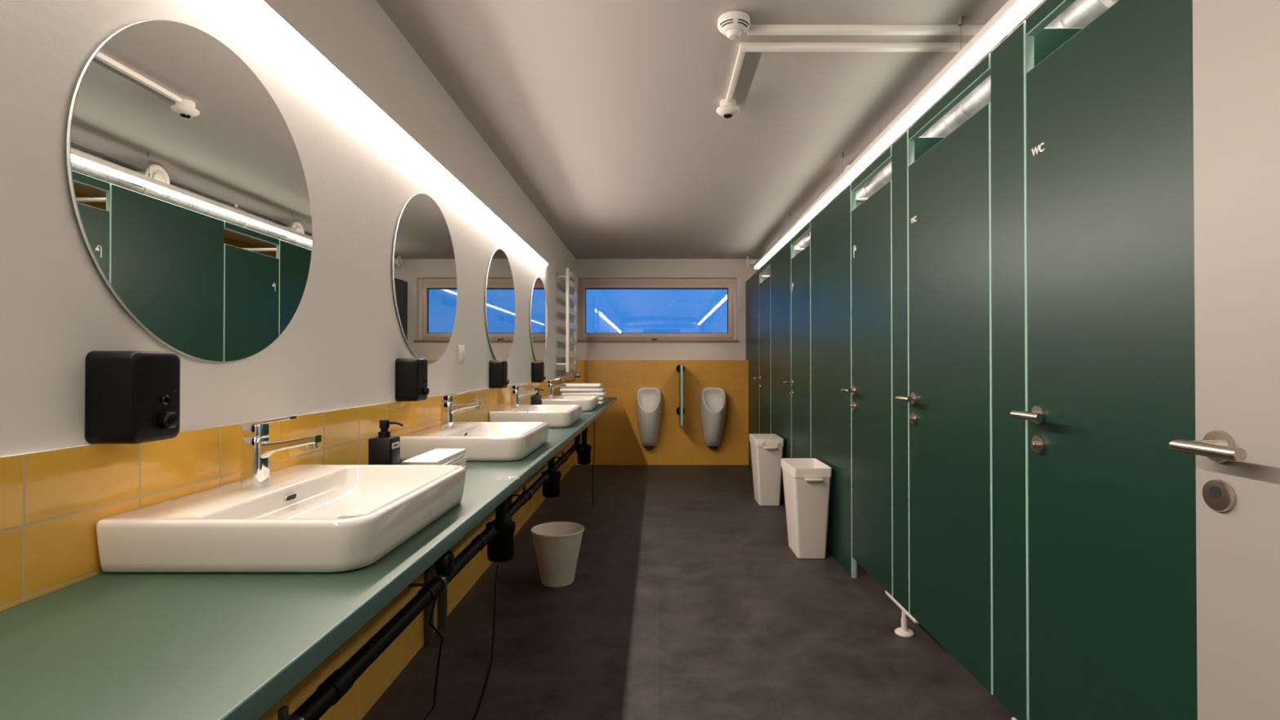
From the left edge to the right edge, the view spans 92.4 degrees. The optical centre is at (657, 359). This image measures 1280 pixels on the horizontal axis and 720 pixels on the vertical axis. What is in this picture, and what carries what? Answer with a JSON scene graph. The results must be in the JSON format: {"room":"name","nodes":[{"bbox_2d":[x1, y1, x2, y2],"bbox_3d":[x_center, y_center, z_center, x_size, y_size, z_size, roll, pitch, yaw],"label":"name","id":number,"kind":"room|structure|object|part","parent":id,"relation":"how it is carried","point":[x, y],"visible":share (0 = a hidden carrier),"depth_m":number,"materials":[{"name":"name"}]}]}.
{"room":"public restroom","nodes":[
{"label":"public restroom","id":0,"kind":"room"},
{"bbox_2d":[0,0,575,457],"bbox_3d":[-1.071,-0.029,2.890,0.200,2.412,9.580,0,0,0],"label":"wall","id":1,"kind":"structure","parent":0,"point":[341,345],"depth_m":1.68,"materials":[{"name":"white paint"}]},
{"bbox_2d":[84,351,180,444],"bbox_3d":[-0.921,0.065,1.093,0.099,0.160,0.106,0,0,0],"label":"soap dispenser","id":2,"kind":"object","parent":1,"relation":"attached to","point":[131,397],"visible":1,"depth_m":1.04,"materials":[{"name":"black plastic"}]},
{"bbox_2d":[66,20,311,362],"bbox_3d":[-0.965,-0.347,1.353,0.012,0.704,0.704,0,0,0],"label":"round mirror","id":3,"kind":"object","parent":1,"relation":"attached to","point":[189,193],"visible":1,"depth_m":1.26,"materials":[{"name":"silver mirror"}]},
{"bbox_2d":[0,376,573,719],"bbox_3d":[-0.967,0.666,2.685,0.008,1.018,8.780,0,0,0],"label":"tiles","id":4,"kind":"structure","parent":1,"relation":"attached to","point":[52,502],"depth_m":1.28,"materials":[{"name":"yellow tile"}]},
{"bbox_2d":[0,397,617,719],"bbox_3d":[-0.700,0.535,3.196,0.526,0.301,7.200,0,0,0],"label":"countertop","id":5,"kind":"structure","parent":4,"relation":"attached to","point":[104,646],"depth_m":0.84,"materials":[{"name":"green laminate"}]},
{"bbox_2d":[96,464,466,573],"bbox_3d":[-0.730,0.323,1.343,0.463,0.093,0.600,0,0,0],"label":"basin","id":6,"kind":"object","parent":5,"relation":"in","point":[309,518],"visible":1,"depth_m":1.08,"materials":[{"name":"white ceramic"}]},
{"bbox_2d":[239,415,321,488],"bbox_3d":[-0.824,0.200,1.343,0.161,0.154,0.048,0,0,0],"label":"tap","id":7,"kind":"object","parent":6,"relation":"on","point":[257,448],"visible":1,"depth_m":1.33,"materials":[{"name":"silver metal"}]},
{"bbox_3d":[-0.850,0.145,1.344,0.104,0.043,0.045,0,0,0],"label":"lever","id":8,"kind":"part","parent":7,"relation":"part of","materials":[{"name":"silver metal"}]},
{"bbox_2d":[368,419,403,464],"bbox_3d":[-0.789,0.275,1.798,0.089,0.198,0.066,0,0,0],"label":"pump bottle","id":9,"kind":"object","parent":5,"relation":"on","point":[383,449],"visible":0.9,"depth_m":1.77,"materials":[{"name":"black plastic"}]},
{"bbox_2d":[277,426,591,719],"bbox_3d":[-0.751,0.625,2.351,0.423,0.425,5.512,0,0,0],"label":"drain pipework","id":10,"kind":"object","parent":5,"relation":"attached to","point":[498,535],"visible":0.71,"depth_m":1.89,"materials":[{"name":"black plastic"}]},
{"bbox_3d":[-0.835,0.695,1.895,0.257,0.010,0.010,0,0,0],"label":"clamp rod","id":11,"kind":"part","parent":10,"relation":"part of","materials":[{"name":"grey metal"}]},
{"bbox_2d":[422,596,443,719],"bbox_3d":[-0.736,0.941,1.982,0.056,0.454,0.185,0,0,6],"label":"power cable","id":12,"kind":"object","parent":10,"relation":"hanging from","point":[435,600],"visible":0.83,"depth_m":2.05,"materials":[{"name":"black rubber"}]},
{"bbox_2d":[472,565,498,719],"bbox_3d":[-0.621,1.006,2.231,0.012,0.329,0.581,0,0,-7],"label":"power cable","id":13,"kind":"object","parent":10,"relation":"hanging from","point":[497,567],"visible":1,"depth_m":2.38,"materials":[{"name":"black rubber"}]},
{"bbox_3d":[-0.670,0.709,2.456,0.053,0.061,0.188,0,0,6],"label":"outlet arm","id":14,"kind":"part","parent":10,"relation":"part of","materials":[{"name":"black plastic"}]},
{"bbox_3d":[-0.670,0.718,3.681,0.053,0.061,0.188,0,0,6],"label":"outlet arm","id":15,"kind":"part","parent":10,"relation":"part of","materials":[{"name":"black plastic"}]},
{"bbox_3d":[-0.615,0.728,4.926,0.053,0.061,0.188,0,0,6],"label":"outlet arm","id":16,"kind":"part","parent":10,"relation":"part of","materials":[{"name":"black plastic"}]},
{"bbox_2d":[400,422,548,461],"bbox_3d":[-0.730,0.333,2.567,0.463,0.093,0.600,0,0,0],"label":"basin","id":17,"kind":"object","parent":5,"relation":"in","point":[482,441],"visible":0.9,"depth_m":2.28,"materials":[{"name":"white ceramic"}]},
{"bbox_2d":[440,391,480,429],"bbox_3d":[-0.824,0.210,2.568,0.161,0.154,0.048,0,0,0],"label":"tap","id":18,"kind":"object","parent":17,"relation":"on","point":[448,408],"visible":1,"depth_m":2.55,"materials":[{"name":"silver metal"}]},
{"bbox_3d":[-0.850,0.154,2.569,0.104,0.043,0.045,0,0,0],"label":"lever","id":19,"kind":"part","parent":18,"relation":"part of","materials":[{"name":"silver metal"}]},
{"bbox_2d":[488,404,582,427],"bbox_3d":[-0.730,0.343,3.792,0.463,0.093,0.600,0,0,0],"label":"basin","id":20,"kind":"object","parent":5,"relation":"in","point":[557,415],"visible":0.95,"depth_m":3.50,"materials":[{"name":"white ceramic"}]},
{"bbox_2d":[511,382,537,408],"bbox_3d":[-0.824,0.220,3.793,0.161,0.154,0.048,0,0,0],"label":"tap","id":21,"kind":"object","parent":20,"relation":"on","point":[516,394],"visible":0.99,"depth_m":3.77,"materials":[{"name":"silver metal"}]},
{"bbox_3d":[-0.850,0.164,3.794,0.104,0.043,0.045,0,0,0],"label":"lever","id":22,"kind":"part","parent":21,"relation":"part of","materials":[{"name":"silver metal"}]},
{"bbox_2d":[530,388,544,404],"bbox_3d":[-0.824,0.294,4.238,0.089,0.198,0.066,0,0,0],"label":"pump bottle","id":23,"kind":"object","parent":5,"relation":"on","point":[536,399],"visible":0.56,"depth_m":4.21,"materials":[{"name":"black plastic"}]},
{"bbox_2d":[542,395,599,411],"bbox_3d":[-0.730,0.352,5.017,0.463,0.093,0.600,0,0,0],"label":"basin","id":24,"kind":"object","parent":5,"relation":"in","point":[588,403],"visible":0.62,"depth_m":4.72,"materials":[{"name":"white ceramic"}]},
{"bbox_2d":[546,378,566,397],"bbox_3d":[-0.824,0.229,5.018,0.161,0.154,0.048,0,0,0],"label":"tap","id":25,"kind":"object","parent":24,"relation":"on","point":[550,387],"visible":0.98,"depth_m":5.00,"materials":[{"name":"silver metal"}]},
{"bbox_3d":[-0.850,0.174,5.019,0.104,0.043,0.045,0,0,0],"label":"lever","id":26,"kind":"part","parent":25,"relation":"part of","materials":[{"name":"silver metal"}]},
{"bbox_2d":[598,400,604,405],"bbox_3d":[-0.675,0.385,5.547,0.370,0.038,0.230,0,0,0],"label":"bath towel","id":27,"kind":"object","parent":5,"relation":"on","point":[600,402],"visible":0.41,"depth_m":5.45,"materials":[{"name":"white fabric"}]},
{"bbox_3d":[-0.671,0.347,5.548,0.374,0.038,0.230,0,0,-1],"label":"bath towel","id":28,"kind":"object","parent":27,"relation":"on","visible":0},
{"bbox_2d":[560,391,606,396],"bbox_3d":[-0.663,0.309,5.549,0.382,0.038,0.230,0,0,1],"label":"bath towel","id":29,"kind":"object","parent":28,"relation":"on","point":[602,393],"visible":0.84,"depth_m":5.44,"materials":[{"name":"white fabric"}]},
{"bbox_2d":[560,387,604,392],"bbox_3d":[-0.678,0.271,5.549,0.378,0.038,0.230,0,0,-1],"label":"bath towel","id":30,"kind":"object","parent":29,"relation":"on","point":[599,389],"visible":0.91,"depth_m":5.44,"materials":[{"name":"white fabric"}]},
{"bbox_2d":[560,383,602,388],"bbox_3d":[-0.685,0.233,5.550,0.354,0.038,0.230,0,0,1],"label":"bath towel","id":31,"kind":"object","parent":30,"relation":"on","point":[568,385],"visible":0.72,"depth_m":5.44,"materials":[{"name":"white fabric"}]},
{"bbox_3d":[-0.718,0.368,2.012,0.111,0.016,0.294,0,0,-3],"label":"paper towel","id":32,"kind":"object","parent":5,"relation":"on","visible":0},
{"bbox_2d":[453,457,466,465],"bbox_3d":[-0.729,0.351,2.018,0.112,0.016,0.294,0,0,2],"label":"paper towel","id":33,"kind":"object","parent":32,"relation":"on","point":[463,461],"visible":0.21,"depth_m":2.11,"materials":[{"name":"white paper"}]},
{"bbox_2d":[441,453,466,465],"bbox_3d":[-0.722,0.335,2.009,0.114,0.016,0.296,0,0,-1],"label":"paper towel","id":34,"kind":"object","parent":33,"relation":"on","point":[458,459],"visible":0.29,"depth_m":2.04,"materials":[{"name":"white paper"}]},
{"bbox_2d":[402,448,466,464],"bbox_3d":[-0.726,0.318,2.011,0.111,0.016,0.294,0,0,0],"label":"paper towel","id":35,"kind":"object","parent":34,"relation":"on","point":[436,456],"visible":0.8,"depth_m":1.96,"materials":[{"name":"white paper"}]},
{"bbox_2d":[424,564,434,645],"bbox_3d":[-0.945,0.794,2.544,0.037,0.760,0.036,0,0,0],"label":"conduit","id":36,"kind":"object","parent":4,"relation":"attached to","point":[428,630],"visible":0.34,"depth_m":2.53,"materials":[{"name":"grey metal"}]},
{"bbox_2d":[438,586,447,628],"bbox_3d":[-0.945,0.795,2.704,0.037,0.760,0.036,0,0,0],"label":"conduit","id":37,"kind":"object","parent":4,"relation":"attached to","point":[442,597],"visible":0.34,"depth_m":2.69,"materials":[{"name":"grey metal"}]},
{"bbox_2d":[506,493,512,520],"bbox_3d":[-0.945,0.805,3.924,0.037,0.760,0.036,0,0,0],"label":"conduit","id":38,"kind":"object","parent":4,"relation":"attached to","point":[509,500],"visible":0.02,"depth_m":3.91,"materials":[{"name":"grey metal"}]},
{"bbox_2d":[236,0,547,267],"bbox_3d":[-0.957,-0.843,2.002,0.028,0.042,6.590,0,0,0],"label":"wall light","id":39,"kind":"object","parent":1,"relation":"attached to","point":[262,10],"visible":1,"depth_m":1.96,"materials":[{"name":"white plastic"}]},
{"bbox_2d":[395,358,429,401],"bbox_3d":[-0.921,0.074,2.325,0.099,0.160,0.106,0,0,0],"label":"soap dispenser","id":40,"kind":"object","parent":1,"relation":"attached to","point":[411,374],"visible":1,"depth_m":2.27,"materials":[{"name":"black plastic"}]},
{"bbox_2d":[392,193,457,363],"bbox_3d":[-0.965,-0.338,2.585,0.012,0.704,0.704,0,0,0],"label":"round mirror","id":41,"kind":"object","parent":1,"relation":"attached to","point":[424,279],"visible":0.97,"depth_m":2.52,"materials":[{"name":"silver mirror"}]},
{"bbox_2d":[457,345,464,363],"bbox_3d":[-0.964,-0.027,3.020,0.014,0.090,0.084,0,0,0],"label":"light switch","id":42,"kind":"object","parent":1,"relation":"attached to","point":[460,348],"visible":1,"depth_m":3.00,"materials":[{"name":"white plastic"}]},
{"bbox_2d":[488,360,509,388],"bbox_3d":[-0.921,0.084,3.589,0.099,0.160,0.106,0,0,0],"label":"soap dispenser","id":43,"kind":"object","parent":1,"relation":"attached to","point":[498,370],"visible":1,"depth_m":3.54,"materials":[{"name":"black plastic"}]},
{"bbox_2d":[485,248,515,360],"bbox_3d":[-0.965,-0.328,3.790,0.012,0.704,0.704,0,0,0],"label":"round mirror","id":44,"kind":"object","parent":1,"relation":"attached to","point":[500,287],"visible":0.91,"depth_m":3.76,"materials":[{"name":"silver mirror"}]},
{"bbox_2d":[529,277,547,361],"bbox_3d":[-0.965,-0.319,5.003,0.012,0.704,0.704,0,0,0],"label":"round mirror","id":45,"kind":"object","parent":1,"relation":"attached to","point":[539,316],"visible":0.92,"depth_m":4.97,"materials":[{"name":"silver mirror"}]},
{"bbox_2d":[531,361,546,382],"bbox_3d":[-0.921,0.093,4.774,0.099,0.160,0.106,0,0,0],"label":"soap dispenser","id":46,"kind":"object","parent":1,"relation":"attached to","point":[537,367],"visible":1,"depth_m":4.72,"materials":[{"name":"black plastic"}]},
{"bbox_2d":[555,267,581,382],"bbox_3d":[-0.887,-0.327,6.170,0.163,1.111,0.607,0,0,0],"label":"towel radiator","id":47,"kind":"object","parent":1,"relation":"attached to","point":[568,283],"visible":1,"depth_m":6.05,"materials":[{"name":"white metal"}]},
{"bbox_3d":[-0.861,-0.382,5.883,0.030,1.005,0.032,0,0,0],"label":"post","id":48,"kind":"part","parent":47,"relation":"part of","materials":[{"name":"white metal"}]},
{"bbox_3d":[-0.861,-0.378,6.443,0.030,1.005,0.032,0,0,0],"label":"post","id":49,"kind":"part","parent":47,"relation":"part of","materials":[{"name":"white metal"}]},
{"bbox_2d":[575,258,769,359],"bbox_3d":[0.695,0.006,7.430,3.331,2.412,0.300,0,0,0],"label":"wall","id":50,"kind":"structure","parent":0,"point":[585,268],"depth_m":7.29,"materials":[{"name":"white paint"}]},
{"bbox_2d":[577,279,738,342],"bbox_3d":[0.002,-0.595,7.355,1.927,0.766,0.200,0,0,0],"label":"window","id":51,"kind":"structure","parent":50,"relation":"in","point":[730,285],"depth_m":7.37,"materials":[{"name":"beige"}]},
{"bbox_3d":[0.002,-0.224,7.322,1.927,0.023,0.140,0,0,0],"label":"sill","id":52,"kind":"part","parent":51,"relation":"part of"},
{"bbox_2d":[573,360,748,465],"bbox_3d":[0.040,0.606,7.176,2.021,1.208,0.200,0,0,0],"label":"tiles","id":53,"kind":"structure","parent":50,"relation":"attached to","point":[617,438],"depth_m":7.08,"materials":[{"name":"yellow tile"}]},
{"bbox_2d":[635,386,662,448],"bbox_3d":[-0.095,0.660,6.907,0.308,0.696,0.337,0,0,0],"label":"urinal","id":54,"kind":"object","parent":53,"relation":"attached to","point":[648,399],"visible":1,"depth_m":6.91,"materials":[{"name":"white ceramic"}]},
{"bbox_2d":[675,364,684,429],"bbox_3d":[0.265,0.406,6.862,0.100,0.713,0.430,0,0,0],"label":"divider","id":55,"kind":"object","parent":53,"relation":"attached to","point":[680,411],"visible":1,"depth_m":6.72,"materials":[{"name":"green glass"}]},
{"bbox_2d":[699,386,726,448],"bbox_3d":[0.638,0.660,6.907,0.308,0.696,0.337,0,0,0],"label":"urinal","id":56,"kind":"object","parent":53,"relation":"attached to","point":[713,402],"visible":1,"depth_m":6.91,"materials":[{"name":"white ceramic"}]},
{"bbox_2d":[708,445,717,448],"bbox_3d":[0.638,0.992,7.017,0.100,0.034,0.100,0,0,0],"label":"outlet","id":57,"kind":"object","parent":56,"relation":"attached to","point":[709,446],"depth_m":6.97,"materials":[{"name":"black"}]},
{"bbox_2d":[361,465,1014,719],"bbox_3d":[0.695,1.227,2.881,3.731,0.100,9.580,0,0,0],"label":"floor","id":58,"kind":"structure","parent":0,"point":[689,597],"depth_m":2.65,"materials":[{"name":"concrete"}]},
{"bbox_2d":[530,521,584,587],"bbox_3d":[-0.530,1.038,3.262,0.281,0.284,0.281,0,0,0],"label":"basket","id":59,"kind":"object","parent":58,"relation":"on","point":[557,544],"visible":1,"depth_m":3.18,"materials":[{"name":"white plastic"}]},
{"bbox_2d":[745,270,762,467],"bbox_3d":[1.065,0.137,6.796,0.030,2.140,0.966,0,0,0],"label":"partition panel","id":60,"kind":"object","parent":58,"relation":"on","point":[752,285],"visible":0.66,"depth_m":6.73,"materials":[{"name":"green laminate"}]},
{"bbox_2d":[759,258,770,273],"bbox_3d":[1.065,-0.915,6.002,0.030,0.048,0.626,0,0,0],"label":"header","id":61,"kind":"object","parent":60,"relation":"attached to","point":[767,264],"visible":0.76,"depth_m":6.00,"materials":[{"name":"green laminate"}]},
{"bbox_2d":[749,433,783,506],"bbox_3d":[0.914,0.918,5.147,0.229,0.553,0.424,0,0,0],"label":"waste bin","id":62,"kind":"object","parent":58,"relation":"on","point":[766,449],"visible":1,"depth_m":5.00,"materials":[{"name":"white plastic"}]},
{"bbox_3d":[0.915,0.654,5.166,0.228,0.025,0.388,0,0,0],"label":"lid","id":63,"kind":"part","parent":62,"relation":"part of","materials":[{"name":"white plastic"}]},
{"bbox_3d":[0.915,0.711,4.958,0.104,0.012,0.042,0,0,0],"label":"handle","id":64,"kind":"part","parent":62,"relation":"part of","materials":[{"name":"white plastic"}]},
{"bbox_2d":[770,240,794,504],"bbox_3d":[1.065,0.125,5.244,0.030,2.140,0.862,0,0,0],"label":"partition panel","id":65,"kind":"object","parent":58,"relation":"on","point":[780,263],"visible":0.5,"depth_m":5.15,"materials":[{"name":"green laminate"}]},
{"bbox_2d":[753,275,770,433],"bbox_3d":[1.036,0.150,5.990,0.105,1.871,0.634,0,0,-2],"label":"door","id":66,"kind":"structure","parent":65,"relation":"attached to","point":[764,377],"depth_m":5.96,"materials":[{"name":"green laminate"}]},
{"bbox_3d":[1.065,0.151,5.994,0.030,1.871,0.626,0,0,0],"label":"door","id":67,"kind":"part","parent":66,"relation":"part of","materials":[{"name":"green laminate"}]},
{"bbox_2d":[794,248,804,251],"bbox_3d":[1.714,0.149,4.899,1.267,2.087,0.028,0,0,0],"label":"wall","id":68,"kind":"structure","parent":58,"relation":"on","point":[795,249],"depth_m":4.90,"materials":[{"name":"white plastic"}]},
{"bbox_2d":[791,221,810,244],"bbox_3d":[1.065,-0.927,4.512,0.030,0.048,0.606,0,0,0],"label":"header","id":69,"kind":"object","parent":68,"relation":"attached to","point":[806,230],"visible":0.76,"depth_m":4.48,"materials":[{"name":"green laminate"}]},
{"bbox_2d":[781,457,831,558],"bbox_3d":[0.914,0.911,3.777,0.229,0.546,0.424,0,0,0],"label":"waste bin","id":70,"kind":"object","parent":58,"relation":"on","point":[806,481],"visible":1,"depth_m":3.63,"materials":[{"name":"white plastic"}]},
{"bbox_3d":[0.915,0.700,3.588,0.104,0.012,0.042,0,0,0],"label":"handle","id":71,"kind":"part","parent":70,"relation":"part of","materials":[{"name":"white plastic"}]},
{"bbox_2d":[810,183,857,577],"bbox_3d":[1.065,0.114,3.759,0.030,2.140,0.872,0,0,0],"label":"partition panel","id":72,"kind":"object","parent":58,"relation":"on","point":[831,228],"visible":0.68,"depth_m":3.61,"materials":[{"name":"green laminate"}]},
{"bbox_2d":[782,244,811,457],"bbox_3d":[1.036,0.139,4.500,0.105,1.871,0.614,0,0,-2],"label":"door","id":73,"kind":"structure","parent":72,"relation":"attached to","point":[800,382],"depth_m":4.48,"materials":[{"name":"green laminate"}]},
{"bbox_3d":[1.011,0.174,4.711,0.063,0.022,0.117,0,0,0],"label":"handle","id":74,"kind":"part","parent":73,"relation":"part of","materials":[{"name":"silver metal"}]},
{"bbox_2d":[856,197,868,202],"bbox_3d":[1.714,0.137,3.419,1.267,2.087,0.028,0,0,0],"label":"wall","id":75,"kind":"structure","parent":58,"relation":"on","point":[858,199],"depth_m":3.42,"materials":[{"name":"white paint"}]},
{"bbox_2d":[884,130,918,637],"bbox_3d":[1.062,0.105,2.670,0.078,2.140,0.327,0,0,0],"label":"partition panel","id":76,"kind":"object","parent":58,"relation":"on","point":[903,149],"visible":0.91,"depth_m":2.64,"materials":[{"name":"green laminate"}]},
{"bbox_2d":[840,180,893,596],"bbox_3d":[1.036,0.127,3.029,0.105,1.871,0.576,0,0,-2],"label":"door","id":77,"kind":"structure","parent":76,"relation":"attached to","point":[871,390],"depth_m":2.98,"materials":[{"name":"green laminate"}]},
{"bbox_3d":[1.011,0.162,3.221,0.063,0.022,0.117,0,0,0],"label":"handle","id":78,"kind":"part","parent":77,"relation":"part of","materials":[{"name":"silver metal"}]},
{"bbox_3d":[1.065,1.067,2.662,0.031,0.013,0.327,0,0,0],"label":"rail","id":79,"kind":"part","parent":76,"relation":"part of","materials":[{"name":"white plastic"}]},
{"bbox_2d":[914,137,945,161],"bbox_3d":[1.714,0.105,2.659,1.267,2.140,0.028,0,0,0],"label":"wall","id":80,"kind":"structure","parent":58,"relation":"on","point":[922,144],"depth_m":2.65,"materials":[{"name":"green laminate"}]},
{"bbox_2d":[851,146,891,191],"bbox_3d":[1.065,-0.938,3.042,0.030,0.048,0.568,0,0,0],"label":"header","id":81,"kind":"object","parent":80,"relation":"attached to","point":[885,158],"visible":0.76,"depth_m":3.01,"materials":[{"name":"green laminate"}]},
{"bbox_2d":[908,53,991,140],"bbox_3d":[1.065,-0.944,2.255,0.030,0.048,0.627,0,0,0],"label":"header","id":82,"kind":"object","parent":80,"relation":"attached to","point":[982,70],"visible":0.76,"depth_m":2.19,"materials":[{"name":"green laminate"}]},
{"bbox_2d":[990,21,1034,719],"bbox_3d":[1.062,0.098,1.837,0.078,2.140,0.180,0,0,0],"label":"partition panel","id":83,"kind":"object","parent":58,"relation":"on","point":[1013,58],"visible":0.87,"depth_m":1.82,"materials":[{"name":"green laminate"}]},
{"bbox_2d":[895,102,993,695],"bbox_3d":[1.036,0.121,2.242,0.105,1.871,0.634,0,0,-2],"label":"door","id":84,"kind":"structure","parent":83,"relation":"attached to","point":[949,399],"depth_m":2.18,"materials":[{"name":"green laminate"}]},
{"bbox_3d":[1.011,0.156,2.464,0.063,0.022,0.117,0,0,0],"label":"handle","id":85,"kind":"part","parent":84,"relation":"part of","materials":[{"name":"silver metal"}]},
{"bbox_2d":[1034,27,1083,66],"bbox_3d":[1.714,0.098,1.799,1.267,2.140,0.028,0,0,0],"label":"wall","id":86,"kind":"structure","parent":58,"relation":"on","point":[1048,40],"depth_m":1.79,"materials":[{"name":"green laminate"}]},
{"bbox_2d":[1026,0,1075,35],"bbox_3d":[1.065,-0.951,1.444,0.030,0.048,0.610,0,0,0],"label":"header","id":87,"kind":"object","parent":86,"relation":"attached to","point":[1049,10],"visible":1,"depth_m":1.67,"materials":[{"name":"green laminate"}]},
{"bbox_3d":[1.065,0.082,-0.288,0.030,2.140,2.826,0,0,0],"label":"pilaster","id":88,"kind":"object","parent":58,"relation":"on","visible":0},
{"bbox_2d":[1009,0,1197,719],"bbox_3d":[1.036,0.115,1.432,0.105,1.871,0.618,0,0,-2],"label":"door","id":89,"kind":"structure","parent":88,"relation":"attached to","point":[1113,557],"depth_m":1.41,"materials":[{"name":"green laminate"}]},
{"bbox_3d":[1.011,0.150,1.645,0.063,0.022,0.117,0,0,0],"label":"handle","id":90,"kind":"part","parent":89,"relation":"part of","materials":[{"name":"silver metal"}]},
{"bbox_3d":[0.992,0.094,-0.047,0.114,2.120,0.188,0,0,0],"label":"door frame","id":91,"kind":"structure","parent":58,"relation":"on","visible":0},
{"bbox_2d":[1168,0,1279,719],"bbox_3d":[0.930,0.144,0.561,0.111,2.012,1.035,0,0,0],"label":"entrance door","id":92,"kind":"structure","parent":91,"relation":"attached to","point":[1236,43],"depth_m":1.00,"materials":[{"name":"grey paint"}]},
{"bbox_3d":[0.906,0.145,0.989,0.063,0.022,0.117,0,0,0],"label":"handle","id":93,"kind":"part","parent":92,"relation":"part of","materials":[{"name":"silver metal"}]},
{"bbox_2d":[376,0,1046,258],"bbox_3d":[0.695,-1.285,2.900,3.731,0.100,9.580,0,0,0],"label":"ceiling","id":94,"kind":"structure","parent":0,"point":[603,113],"depth_m":2.95,"materials":[{"name":"grey paint"}]},
{"bbox_2d":[715,98,739,118],"bbox_3d":[0.337,-1.196,2.929,0.112,0.078,0.112,0,0,0],"label":"sensor","id":95,"kind":"object","parent":94,"relation":"attached to","point":[726,110],"visible":0.98,"depth_m":2.90,"materials":[{"name":"white plastic"}]},
{"bbox_2d":[717,10,750,39],"bbox_3d":[0.278,-1.206,2.229,0.120,0.070,0.120,0,0,0],"label":"smoke detector","id":96,"kind":"object","parent":94,"relation":"attached to","point":[733,24],"visible":1,"depth_m":2.20,"materials":[{"name":"white plastic"}]},
{"bbox_2d":[725,41,1002,102],"bbox_3d":[1.341,-1.224,2.641,2.038,0.026,0.507,0,0,0],"label":"channel","id":97,"kind":"object","parent":94,"relation":"attached to","point":[744,46],"visible":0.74,"depth_m":2.39,"materials":[{"name":"white plastic"}]},
{"bbox_2d":[746,24,1020,35],"bbox_3d":[1.347,-1.227,2.280,2.025,0.026,0.030,0,0,0],"label":"channel","id":98,"kind":"object","parent":94,"relation":"attached to","point":[754,29],"visible":0.39,"depth_m":2.27,"materials":[{"name":"white plastic"}]},
{"bbox_2d":[754,0,1042,268],"bbox_3d":[1.088,-1.134,2.644,0.052,0.207,8.170,0,0,0],"label":"pendant light","id":99,"kind":"object","parent":94,"relation":"hanging from","point":[1013,11],"visible":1,"depth_m":2.44,"materials":[{"name":"white plastic"}]},
{"bbox_2d":[767,0,1118,275],"bbox_3d":[1.390,-1.127,3.044,0.188,0.214,8.470,0,0,0],"label":"ventilation duct","id":100,"kind":"object","parent":94,"relation":"hanging from","point":[1081,13],"visible":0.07,"depth_m":2.57,"materials":[{"name":"silver metal"}]},
{"bbox_2d":[745,256,769,266],"bbox_3d":[1.153,-1.124,7.009,0.288,0.124,0.124,0,0,0],"label":"exhaust vent","id":101,"kind":"object","parent":100,"relation":"attached to","point":[748,261],"visible":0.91,"depth_m":6.98,"materials":[{"name":"white plastic"}]},
{"bbox_2d":[792,226,808,237],"bbox_3d":[1.235,-1.109,5.309,0.122,0.176,0.176,0,0,0],"label":"exhaust vent","id":102,"kind":"object","parent":100,"relation":"attached to","point":[806,235],"visible":0.06,"depth_m":5.27,"materials":[{"name":"white plastic"}]},
{"bbox_2d":[843,164,868,190],"bbox_3d":[1.230,-1.121,3.809,0.132,0.176,0.176,0,0,0],"label":"exhaust vent","id":103,"kind":"object","parent":100,"relation":"attached to","point":[847,166],"visible":0.08,"depth_m":3.78,"materials":[{"name":"white plastic"}]}
]}

